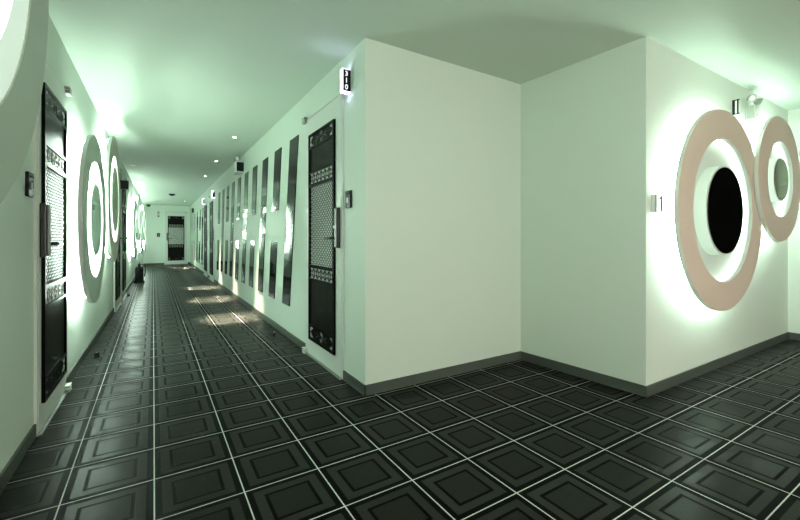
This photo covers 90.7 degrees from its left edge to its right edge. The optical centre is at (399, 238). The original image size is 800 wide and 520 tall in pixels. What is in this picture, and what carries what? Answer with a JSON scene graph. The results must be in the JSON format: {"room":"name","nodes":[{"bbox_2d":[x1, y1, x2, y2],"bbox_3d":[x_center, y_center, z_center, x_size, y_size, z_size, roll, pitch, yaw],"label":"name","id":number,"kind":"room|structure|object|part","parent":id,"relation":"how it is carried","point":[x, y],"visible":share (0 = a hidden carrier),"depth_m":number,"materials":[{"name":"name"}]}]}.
{"room":"hotel corridor","nodes":[
{"label":"hotel corridor","id":0,"kind":"room"},
{"bbox_2d":[0,15,142,472],"bbox_3d":[-4.428,-0.140,6.136,0.120,2.280,20.303,0,0,-31],"label":"wall","id":1,"kind":"structure","parent":0,"point":[84,318],"depth_m":1.91,"materials":[{"name":"paint"}]},
{"bbox_2d":[0,424,35,494],"bbox_3d":[-0.471,0.966,-0.262,0.010,0.068,5.256,0,0,-31],"label":"baseboard","id":2,"kind":"structure","parent":1,"relation":"attached to","point":[15,460],"depth_m":1.72,"materials":[{"name":"grey"}]},
{"bbox_2d":[0,0,48,203],"bbox_3d":[-0.661,-0.625,0.345,0.314,1.280,1.280,0,0,-31],"label":"lamp","id":3,"kind":"object","parent":1,"relation":"attached to","point":[23,23],"visible":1,"depth_m":0.77,"materials":[{"name":"white paint"}]},
{"bbox_3d":[-0.674,-0.625,0.337,0.284,1.069,1.069,0,0,-31],"label":"recessed dish","id":4,"kind":"part","parent":3,"relation":"part of","materials":[{"name":"white paint"}]},
{"bbox_2d":[25,171,33,197],"bbox_3d":[-1.773,-0.258,1.893,0.019,0.118,0.085,0,0,-31],"label":"card reader","id":5,"kind":"object","parent":1,"relation":"attached to","point":[29,177],"visible":1,"depth_m":1.86,"materials":[{"name":"black plastic"}]},
{"bbox_2d":[34,58,71,436],"bbox_3d":[-1.993,0.007,2.320,0.089,1.994,0.732,0,0,-31],"label":"door","id":6,"kind":"structure","parent":1,"relation":"in","point":[51,388],"depth_m":2.20,"materials":[{"name":"white paint"}]},
{"bbox_3d":[-1.853,-0.043,2.059,0.027,0.283,0.068,0,0,-31],"label":"handle plate","id":7,"kind":"part","parent":6,"relation":"part of","materials":[{"name":"brown metal"}]},
{"bbox_3d":[-2.006,0.020,2.301,0.016,1.675,0.566,0,0,-31],"label":"panel frame","id":8,"kind":"part","parent":6,"relation":"part of","materials":[{"name":"black paint"}]},
{"bbox_3d":[-2.010,0.017,2.299,0.006,1.425,0.514,0,0,-31],"label":"wood panel","id":9,"kind":"part","parent":6,"relation":"part of","materials":[{"name":"black wood"}]},
{"bbox_3d":[-1.860,0.027,2.142,0.046,0.021,0.152,0,0,-31],"label":"lever","id":10,"kind":"part","parent":6,"relation":"part of","materials":[{"name":"brown metal"}]},
{"bbox_2d":[67,134,105,302],"bbox_3d":[-2.402,-0.148,3.032,0.124,1.280,1.280,0,0,-31],"label":"lamp","id":11,"kind":"object","parent":1,"relation":"attached to","point":[86,199],"visible":0.99,"depth_m":2.76,"materials":[{"name":"white paint"}]},
{"bbox_3d":[-2.415,-0.148,3.024,0.094,0.966,0.966,0,0,-31],"label":"recessed dish","id":12,"kind":"part","parent":11,"relation":"part of","materials":[{"name":"white paint"}]},
{"bbox_2d":[91,185,100,253],"bbox_3d":[-2.352,-0.148,3.063,0.005,0.538,0.538,0,0,-31],"label":"round mirror","id":13,"kind":"object","parent":11,"relation":"attached to","point":[96,202],"depth_m":3.04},
{"bbox_2d":[66,307,113,382],"bbox_3d":[-3.044,0.966,3.979,0.010,0.068,3.225,0,0,-31],"label":"baseboard","id":14,"kind":"structure","parent":1,"relation":"attached to","point":[75,368],"depth_m":3.35,"materials":[{"name":"grey"}]},
{"bbox_2d":[101,136,120,261],"bbox_3d":[-3.178,-0.430,4.310,0.124,1.360,1.360,0,0,-31],"label":"lamp","id":15,"kind":"object","parent":1,"relation":"attached to","point":[110,158],"visible":0.81,"depth_m":4.10,"materials":[{"name":"white paint"}]},
{"bbox_3d":[-3.191,-0.430,4.302,0.094,1.027,1.027,0,0,-31],"label":"recessed dish","id":16,"kind":"part","parent":15,"relation":"part of","materials":[{"name":"white paint"}]},
{"bbox_2d":[112,168,117,229],"bbox_3d":[-3.127,-0.430,4.341,0.005,0.680,0.680,0,0,-31],"label":"round mirror","id":17,"kind":"object","parent":15,"relation":"attached to","point":[114,180],"depth_m":4.32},
{"bbox_2d":[114,169,121,311],"bbox_3d":[-4.045,-0.026,5.701,0.089,2.060,0.732,0,0,-31],"label":"door","id":18,"kind":"structure","parent":1,"relation":"in","point":[117,303],"depth_m":5.65,"materials":[{"name":"grey"}]},
{"bbox_3d":[-4.072,-0.027,5.674,0.014,2.050,0.714,0,0,-31],"label":"frame","id":19,"kind":"part","parent":18,"relation":"part of","materials":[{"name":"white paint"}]},
{"bbox_3d":[-4.058,-0.012,5.683,0.016,1.730,0.566,0,0,-31],"label":"panel frame","id":20,"kind":"part","parent":18,"relation":"part of","materials":[{"name":"black paint"}]},
{"bbox_3d":[-4.062,-0.016,5.680,0.006,1.472,0.514,0,0,-31],"label":"wood panel","id":21,"kind":"part","parent":18,"relation":"part of","materials":[{"name":"black wood"}]},
{"bbox_2d":[121,173,127,300],"bbox_3d":[-4.652,-0.026,6.702,0.089,2.060,0.732,0,0,-31],"label":"door","id":22,"kind":"structure","parent":1,"relation":"in","point":[123,191],"depth_m":6.45,"materials":[{"name":"grey metal"}]},
{"bbox_3d":[-4.511,-0.078,6.441,0.027,0.292,0.068,0,0,-31],"label":"handle plate","id":23,"kind":"part","parent":22,"relation":"part of","materials":[{"name":"brown metal"}]},
{"bbox_3d":[-4.679,-0.027,6.675,0.014,2.050,0.714,0,0,-31],"label":"frame","id":24,"kind":"part","parent":22,"relation":"part of","materials":[{"name":"white paint"}]},
{"bbox_3d":[-4.665,-0.012,6.683,0.016,1.730,0.566,0,0,-31],"label":"panel frame","id":25,"kind":"part","parent":22,"relation":"part of","materials":[{"name":"black paint"}]},
{"bbox_3d":[-4.669,-0.016,6.681,0.006,1.472,0.514,0,0,-31],"label":"wood panel","id":26,"kind":"part","parent":22,"relation":"part of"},
{"bbox_2d":[120,180,128,189],"bbox_3d":[-4.409,-0.860,6.324,0.111,0.156,0.042,0,0,-31],"label":"room sign","id":27,"kind":"object","parent":1,"relation":"attached to","point":[124,184],"visible":1,"depth_m":6.31,"materials":[{"name":"black plastic"}]},
{"bbox_2d":[128,200,137,257],"bbox_3d":[-5.543,-0.200,8.209,0.124,1.200,1.200,0,0,-31],"label":"lamp","id":28,"kind":"object","parent":1,"relation":"attached to","point":[133,211],"visible":1,"depth_m":7.88,"materials":[{"name":"white paint"}]},
{"bbox_3d":[-5.556,-0.200,8.201,0.094,0.906,0.906,0,0,-31],"label":"recessed dish","id":29,"kind":"part","parent":28,"relation":"part of","materials":[{"name":"white paint"}]},
{"bbox_2d":[125,263,143,292],"bbox_3d":[-7.263,0.966,10.933,0.010,0.068,9.161,0,0,-31],"label":"baseboard","id":30,"kind":"structure","parent":1,"relation":"attached to","point":[133,279],"depth_m":8.27,"materials":[{"name":"grey"}]},
{"bbox_2d":[133,194,140,240],"bbox_3d":[-6.296,-0.500,9.449,0.124,1.120,1.120,0,0,-31],"label":"lamp","id":31,"kind":"object","parent":1,"relation":"attached to","point":[138,197],"visible":0.52,"depth_m":9.31,"materials":[{"name":"white paint"}]},
{"bbox_2d":[138,210,142,252],"bbox_3d":[-7.152,-0.200,10.860,0.124,1.200,1.200,0,0,-31],"label":"lamp","id":32,"kind":"object","parent":1,"relation":"attached to","point":[140,243],"visible":0.62,"depth_m":10.59,"materials":[{"name":"white paint"}]},
{"bbox_2d":[141,204,144,240],"bbox_3d":[-7.930,-0.500,12.142,0.124,1.120,1.120,0,0,-31],"label":"lamp","id":33,"kind":"object","parent":1,"relation":"attached to","point":[143,206],"visible":0.46,"depth_m":12.00,"materials":[{"name":"white paint"}]},
{"bbox_2d":[143,215,145,249],"bbox_3d":[-8.760,-0.200,13.510,0.124,1.200,1.200,0,0,-31],"label":"lamp","id":34,"kind":"object","parent":1,"relation":"attached to","point":[144,241],"visible":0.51,"depth_m":13.20,"materials":[{"name":"white paint"}]},
{"bbox_2d":[143,205,189,264],"bbox_3d":[-9.017,-0.140,15.308,1.551,2.280,0.120,0,0,-32],"label":"wall","id":35,"kind":"structure","parent":0,"point":[154,252],"depth_m":15.09,"materials":[{"name":"paint"}]},
{"bbox_2d":[144,263,163,264],"bbox_3d":[-9.348,0.966,15.024,0.668,0.068,0.010,0,0,-32],"label":"baseboard","id":36,"kind":"structure","parent":35,"relation":"attached to","point":[144,263],"depth_m":15.02,"materials":[{"name":"grey"}]},
{"bbox_2d":[165,211,186,264],"bbox_3d":[-8.705,-0.026,15.382,0.732,2.060,0.089,0,0,-32],"label":"door","id":37,"kind":"structure","parent":35,"relation":"in","point":[175,222],"depth_m":15.39,"materials":[{"name":"grey"}]},
{"bbox_3d":[-8.723,-0.012,15.395,0.566,1.730,0.016,0,0,-32],"label":"panel frame","id":38,"kind":"part","parent":37,"relation":"part of","materials":[{"name":"black paint"}]},
{"bbox_3d":[-8.726,-0.016,15.399,0.514,1.472,0.006,0,0,-32],"label":"wood panel","id":39,"kind":"part","parent":37,"relation":"part of","materials":[{"name":"black wood"}]},
{"bbox_2d":[190,38,364,383],"bbox_3d":[-4.223,-0.140,9.124,0.120,2.280,15.450,0,0,-32],"label":"wall","id":40,"kind":"structure","parent":0,"point":[292,318],"depth_m":3.70,"materials":[{"name":"paint"}]},
{"bbox_2d":[196,212,197,260],"bbox_3d":[-6.604,-0.060,12.865,0.006,1.620,0.616,0,0,-32],"label":"glass strip","id":41,"kind":"object","parent":40,"relation":"attached to","point":[197,212],"visible":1,"depth_m":12.74,"materials":[{"name":"black"}]},
{"bbox_2d":[190,262,203,273],"bbox_3d":[-6.860,0.966,13.277,0.010,0.068,5.610,0,0,-32],"label":"baseboard","id":42,"kind":"structure","parent":40,"relation":"attached to","point":[197,268],"depth_m":12.70,"materials":[{"name":"grey"}]},
{"bbox_2d":[199,210,200,230],"bbox_3d":[-6.086,-0.560,12.024,0.006,0.620,0.439,0,0,-32],"label":"glass strip","id":43,"kind":"object","parent":40,"relation":"attached to","point":[200,210],"visible":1,"depth_m":11.92,"materials":[{"name":"black"}]},
{"bbox_2d":[201,208,203,264],"bbox_3d":[-5.713,-0.060,11.418,0.006,1.620,0.616,0,0,-32],"label":"glass strip","id":44,"kind":"object","parent":40,"relation":"attached to","point":[202,208],"visible":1,"depth_m":11.35,"materials":[{"name":"black"}]},
{"bbox_2d":[203,198,207,276],"bbox_3d":[-5.207,-0.026,10.530,0.082,2.060,0.832,0,0,-32],"label":"door","id":45,"kind":"structure","parent":40,"relation":"in","point":[205,201],"depth_m":10.38,"materials":[{"name":"grey"}]},
{"bbox_3d":[-5.187,-0.012,10.531,0.016,1.730,0.566,0,0,-32],"label":"panel frame","id":46,"kind":"part","parent":45,"relation":"part of","materials":[{"name":"black paint"}]},
{"bbox_2d":[208,195,213,281],"bbox_3d":[-4.514,-0.026,9.406,0.082,2.060,0.832,0,0,-32],"label":"door","id":47,"kind":"structure","parent":40,"relation":"in","point":[211,277],"depth_m":9.30,"materials":[{"name":"grey"}]},
{"bbox_3d":[-4.490,-0.016,9.410,0.006,1.472,0.514,0,0,-32],"label":"wood panel","id":48,"kind":"part","parent":47,"relation":"part of","materials":[{"name":"black wood"}]},
{"bbox_3d":[-4.495,-0.012,9.408,0.016,1.730,0.566,0,0,-32],"label":"panel frame","id":49,"kind":"part","parent":47,"relation":"part of","materials":[{"name":"black paint"}]},
{"bbox_2d":[217,240,218,269],"bbox_3d":[-3.925,0.352,8.517,0.006,0.645,0.389,0,0,-32],"label":"glass strip","id":50,"kind":"object","parent":40,"relation":"attached to","point":[217,240],"visible":1,"depth_m":8.50,"materials":[{"name":"black glass"}]},
{"bbox_2d":[218,192,219,223],"bbox_3d":[-3.833,-0.640,8.368,0.006,0.660,0.391,0,0,-32],"label":"glass strip","id":51,"kind":"object","parent":40,"relation":"attached to","point":[219,192],"visible":1,"depth_m":8.30,"materials":[{"name":"black glass"}]},
{"bbox_2d":[220,189,224,271],"bbox_3d":[-3.569,-0.147,7.940,0.008,1.645,0.565,0,0,-32],"label":"glass strip","id":52,"kind":"object","parent":40,"relation":"attached to","point":[223,190],"visible":1,"depth_m":7.91,"materials":[{"name":"black glass"}]},
{"bbox_2d":[225,240,227,273],"bbox_3d":[-3.306,0.352,7.513,0.006,0.645,0.389,0,0,-32],"label":"glass strip","id":53,"kind":"object","parent":40,"relation":"attached to","point":[226,241],"visible":1,"depth_m":7.46,"materials":[{"name":"black glass"}]},
{"bbox_2d":[226,186,228,221],"bbox_3d":[-3.214,-0.640,7.364,0.006,0.660,0.391,0,0,-32],"label":"glass strip","id":54,"kind":"object","parent":40,"relation":"attached to","point":[227,197],"visible":1,"depth_m":7.35,"materials":[{"name":"black glass"}]},
{"bbox_2d":[229,181,234,276],"bbox_3d":[-2.950,-0.147,6.936,0.008,1.645,0.565,0,0,-32],"label":"glass strip","id":55,"kind":"object","parent":40,"relation":"attached to","point":[233,183],"visible":1,"depth_m":6.90,"materials":[{"name":"black glass"}]},
{"bbox_2d":[235,240,238,279],"bbox_3d":[-2.687,0.352,6.508,0.006,0.645,0.389,0,0,-32],"label":"glass strip","id":56,"kind":"object","parent":40,"relation":"attached to","point":[237,241],"visible":1,"depth_m":6.53,"materials":[{"name":"black"}]},
{"bbox_2d":[233,156,243,174],"bbox_3d":[-2.478,-1.123,6.058,0.124,0.256,0.306,0,0,-32],"label":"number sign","id":57,"kind":"object","parent":40,"relation":"attached to","point":[238,166],"visible":1,"depth_m":5.94,"materials":[{"name":"grey plastic"}]},
{"bbox_3d":[-2.398,-1.080,5.929,0.100,0.136,0.003,0,0,-32],"label":"panel","id":58,"kind":"part","parent":57,"relation":"part of","materials":[{"name":"black plastic"}]},
{"bbox_2d":[237,177,240,219],"bbox_3d":[-2.595,-0.640,6.359,0.006,0.660,0.391,0,0,-32],"label":"glass strip","id":59,"kind":"object","parent":40,"relation":"attached to","point":[239,179],"visible":1,"depth_m":6.37,"materials":[{"name":"black glass"}]},
{"bbox_2d":[241,171,248,283],"bbox_3d":[-2.331,-0.147,5.931,0.008,1.645,0.565,0,0,-32],"label":"glass strip","id":60,"kind":"object","parent":40,"relation":"attached to","point":[247,173],"visible":1,"depth_m":5.93,"materials":[{"name":"black"}]},
{"bbox_2d":[249,241,254,287],"bbox_3d":[-2.067,0.352,5.504,0.006,0.645,0.389,0,0,-32],"label":"glass strip","id":61,"kind":"object","parent":40,"relation":"attached to","point":[252,243],"visible":1,"depth_m":5.50,"materials":[{"name":"black glass"}]},
{"bbox_2d":[251,165,257,215],"bbox_3d":[-1.976,-0.640,5.355,0.006,0.660,0.391,0,0,-32],"label":"glass strip","id":62,"kind":"object","parent":40,"relation":"attached to","point":[254,177],"visible":1,"depth_m":5.33,"materials":[{"name":"black glass"}]},
{"bbox_2d":[214,279,305,348],"bbox_3d":[-2.547,0.966,6.279,0.010,0.068,6.550,0,0,-32],"label":"baseboard","id":63,"kind":"structure","parent":40,"relation":"attached to","point":[290,336],"depth_m":4.65,"materials":[{"name":"grey"}]},
{"bbox_2d":[258,157,267,292],"bbox_3d":[-1.712,-0.147,4.926,0.008,1.645,0.565,0,0,-32],"label":"glass strip","id":64,"kind":"object","parent":40,"relation":"attached to","point":[265,161],"visible":1,"depth_m":4.92,"materials":[{"name":"black"}]},
{"bbox_2d":[268,241,277,298],"bbox_3d":[-1.448,0.352,4.499,0.006,0.645,0.389,0,0,-32],"label":"glass strip","id":65,"kind":"object","parent":40,"relation":"attached to","point":[273,250],"visible":1,"depth_m":4.50,"materials":[{"name":"black glass"}]},
{"bbox_2d":[272,147,281,211],"bbox_3d":[-1.356,-0.640,4.350,0.006,0.660,0.391,0,0,-32],"label":"glass strip","id":66,"kind":"object","parent":40,"relation":"attached to","point":[277,158],"visible":1,"depth_m":4.35,"materials":[{"name":"black glass"}]},
{"bbox_2d":[282,135,298,306],"bbox_3d":[-1.092,-0.147,3.922,0.008,1.645,0.565,0,0,-32],"label":"glass strip","id":67,"kind":"object","parent":40,"relation":"attached to","point":[293,150],"visible":1,"depth_m":3.90,"materials":[{"name":"black"}]},
{"bbox_2d":[302,92,343,379],"bbox_3d":[-0.647,-0.026,3.132,0.082,2.060,0.832,0,0,-32],"label":"door","id":68,"kind":"structure","parent":40,"relation":"in","point":[325,126],"depth_m":3.05,"materials":[{"name":"white paint"}]},
{"bbox_3d":[-0.624,-0.016,3.136,0.006,1.472,0.514,0,0,-32],"label":"wood panel","id":69,"kind":"part","parent":68,"relation":"part of","materials":[{"name":"black wood"}]},
{"bbox_3d":[-0.628,-0.012,3.133,0.016,1.730,0.566,0,0,-32],"label":"panel frame","id":70,"kind":"part","parent":68,"relation":"part of","materials":[{"name":"black paint"}]},
{"bbox_3d":[-0.453,-0.078,2.845,0.020,0.292,0.068,0,0,-32],"label":"handle plate","id":71,"kind":"part","parent":68,"relation":"part of","materials":[{"name":"brown metal"}]},
{"bbox_2d":[340,68,350,95],"bbox_3d":[-0.372,-1.075,2.703,0.063,0.176,0.043,0,0,-32],"label":"room sign","id":72,"kind":"object","parent":40,"relation":"attached to","point":[345,74],"visible":1,"depth_m":2.69,"materials":[{"name":"white plastic"}]},
{"bbox_2d":[345,190,351,207],"bbox_3d":[-0.355,-0.270,2.714,0.018,0.118,0.085,0,0,-32],"label":"card reader","id":73,"kind":"object","parent":40,"relation":"attached to","point":[348,194],"visible":1,"depth_m":2.70,"materials":[{"name":"black plastic"}]},
{"bbox_2d":[343,370,365,395],"bbox_3d":[-0.309,0.966,2.648,0.010,0.068,0.340,0,0,-32],"label":"baseboard","id":74,"kind":"structure","parent":40,"relation":"attached to","point":[349,379],"depth_m":2.63,"materials":[{"name":"grey"}]},
{"bbox_2d":[0,264,799,519],"bbox_3d":[-1.709,1.040,7.835,6.797,0.080,20.540,0,0,-32],"label":"floor","id":75,"kind":"structure","parent":0,"point":[190,407],"depth_m":1.98,"materials":[{"name":"tile"}]},
{"bbox_2d":[133,263,145,282],"bbox_3d":[-5.917,0.770,8.975,0.236,0.458,0.233,0,0,-32],"label":"fire extinguisher","id":76,"kind":"object","parent":75,"relation":"on","point":[139,271],"visible":1,"depth_m":8.92,"materials":[{"name":"black metal"}]},
{"bbox_2d":[49,0,799,205],"bbox_3d":[-1.709,-1.320,7.835,6.797,0.080,20.540,0,0,-32],"label":"ceiling","id":77,"kind":"structure","parent":0,"point":[172,81],"depth_m":2.62,"materials":[{"name":"paint"}]},
{"bbox_2d":[365,38,520,384],"bbox_3d":[0.358,-0.140,2.947,1.440,2.280,0.120,0,0,-32],"label":"wall","id":78,"kind":"structure","parent":0,"point":[443,139],"depth_m":2.82,"materials":[{"name":"paint"}]},
{"bbox_2d":[365,351,520,395],"bbox_3d":[0.384,0.966,2.887,1.440,0.068,0.010,0,0,-32],"label":"baseboard","id":79,"kind":"structure","parent":78,"relation":"attached to","point":[383,386],"depth_m":2.81,"materials":[{"name":"grey"}]},
{"bbox_2d":[521,36,645,385],"bbox_3d":[1.330,-0.140,2.925,0.127,2.280,0.956,0,0,-35],"label":"wall","id":80,"kind":"structure","parent":0,"point":[583,123],"depth_m":2.80,"materials":[{"name":"paint"}]},
{"bbox_2d":[521,351,647,396],"bbox_3d":[1.276,0.966,2.881,0.010,0.068,0.967,0,0,-35],"label":"baseboard","id":81,"kind":"structure","parent":80,"relation":"attached to","point":[621,384],"depth_m":2.79,"materials":[{"name":"grey"}]},
{"bbox_2d":[646,37,787,385],"bbox_3d":[2.684,-0.140,3.274,2.737,2.280,0.120,0,0,-32],"label":"wall","id":82,"kind":"structure","parent":0,"point":[683,334],"depth_m":2.76,"materials":[{"name":"paint"}]},
{"bbox_2d":[651,194,662,212],"bbox_3d":[1.661,-0.225,2.545,0.104,0.112,0.032,0,0,-32],"label":"card reader","id":83,"kind":"object","parent":82,"relation":"attached to","point":[656,200],"visible":1,"depth_m":2.52,"materials":[{"name":"white plastic"}]},
{"bbox_2d":[670,109,761,310],"bbox_3d":[2.328,-0.203,2.908,1.450,1.450,0.124,0,0,-32],"label":"lamp","id":84,"kind":"object","parent":82,"relation":"attached to","point":[716,225],"visible":0.98,"depth_m":2.81,"materials":[{"name":"white paint"}]},
{"bbox_3d":[2.320,-0.203,2.920,1.124,1.124,0.094,0,0,-32],"label":"recessed dish","id":85,"kind":"part","parent":84,"relation":"part of","materials":[{"name":"white paint"}]},
{"bbox_2d":[707,167,742,253],"bbox_3d":[2.360,-0.203,2.857,0.624,0.624,0.005,0,0,-32],"label":"round mirror","id":86,"kind":"object","parent":84,"relation":"attached to","point":[724,195],"depth_m":2.83,"materials":[{"name":"grey mirror"}]},
{"bbox_2d":[647,332,788,396],"bbox_3d":[2.715,0.966,3.217,2.727,0.068,0.010,0,0,-32],"label":"baseboard","id":87,"kind":"structure","parent":82,"relation":"attached to","point":[654,388],"depth_m":2.98,"materials":[{"name":"grey"}]},
{"bbox_2d":[732,99,740,115],"bbox_3d":[2.736,-1.065,3.208,0.044,0.120,0.048,0,0,-32],"label":"room sign","id":88,"kind":"object","parent":82,"relation":"attached to","point":[736,104],"visible":0.99,"depth_m":3.20,"materials":[{"name":"white plastic"}]},
{"bbox_2d":[746,94,762,122],"bbox_3d":[3.004,-1.102,3.355,0.244,0.204,0.080,0,0,-32],"label":"emergency light","id":89,"kind":"object","parent":82,"relation":"attached to","point":[753,111],"visible":1,"depth_m":3.33,"materials":[{"name":"grey plastic"}]},
{"bbox_3d":[2.956,-1.062,3.330,0.003,0.100,0.050,0,0,-32],"label":"panel","id":90,"kind":"part","parent":89,"relation":"part of","materials":[{"name":"grey plastic"}]},
{"bbox_2d":[751,116,799,241],"bbox_3d":[3.244,-0.510,3.462,1.076,1.076,0.154,0,0,-32],"label":"lamp","id":91,"kind":"object","parent":82,"relation":"attached to","point":[776,165],"visible":0.91,"depth_m":3.36,"materials":[{"name":"white paint"}]},
{"bbox_3d":[3.236,-0.510,3.474,0.716,0.716,0.124,0,0,-32],"label":"recessed dish","id":92,"kind":"part","parent":91,"relation":"part of","materials":[{"name":"white paint"}]},
{"bbox_2d":[774,159,788,199],"bbox_3d":[3.283,-0.510,3.399,0.355,0.355,0.005,0,0,-32],"label":"round mirror","id":93,"kind":"object","parent":91,"relation":"attached to","point":[781,178],"depth_m":3.38,"materials":[{"name":"silver mirror"}]},
{"bbox_2d":[788,108,799,333],"bbox_3d":[4.032,-0.140,3.813,0.120,2.280,0.395,0,0,-32],"label":"wall","id":94,"kind":"structure","parent":0,"point":[793,115],"depth_m":3.91,"materials":[{"name":"paint"}]},
{"bbox_2d":[789,332,799,340],"bbox_3d":[3.977,0.966,3.778,0.010,0.068,0.395,0,0,-32],"label":"baseboard","id":95,"kind":"structure","parent":94,"relation":"attached to","point":[794,336],"depth_m":3.90,"materials":[{"name":"grey"}]}
]}

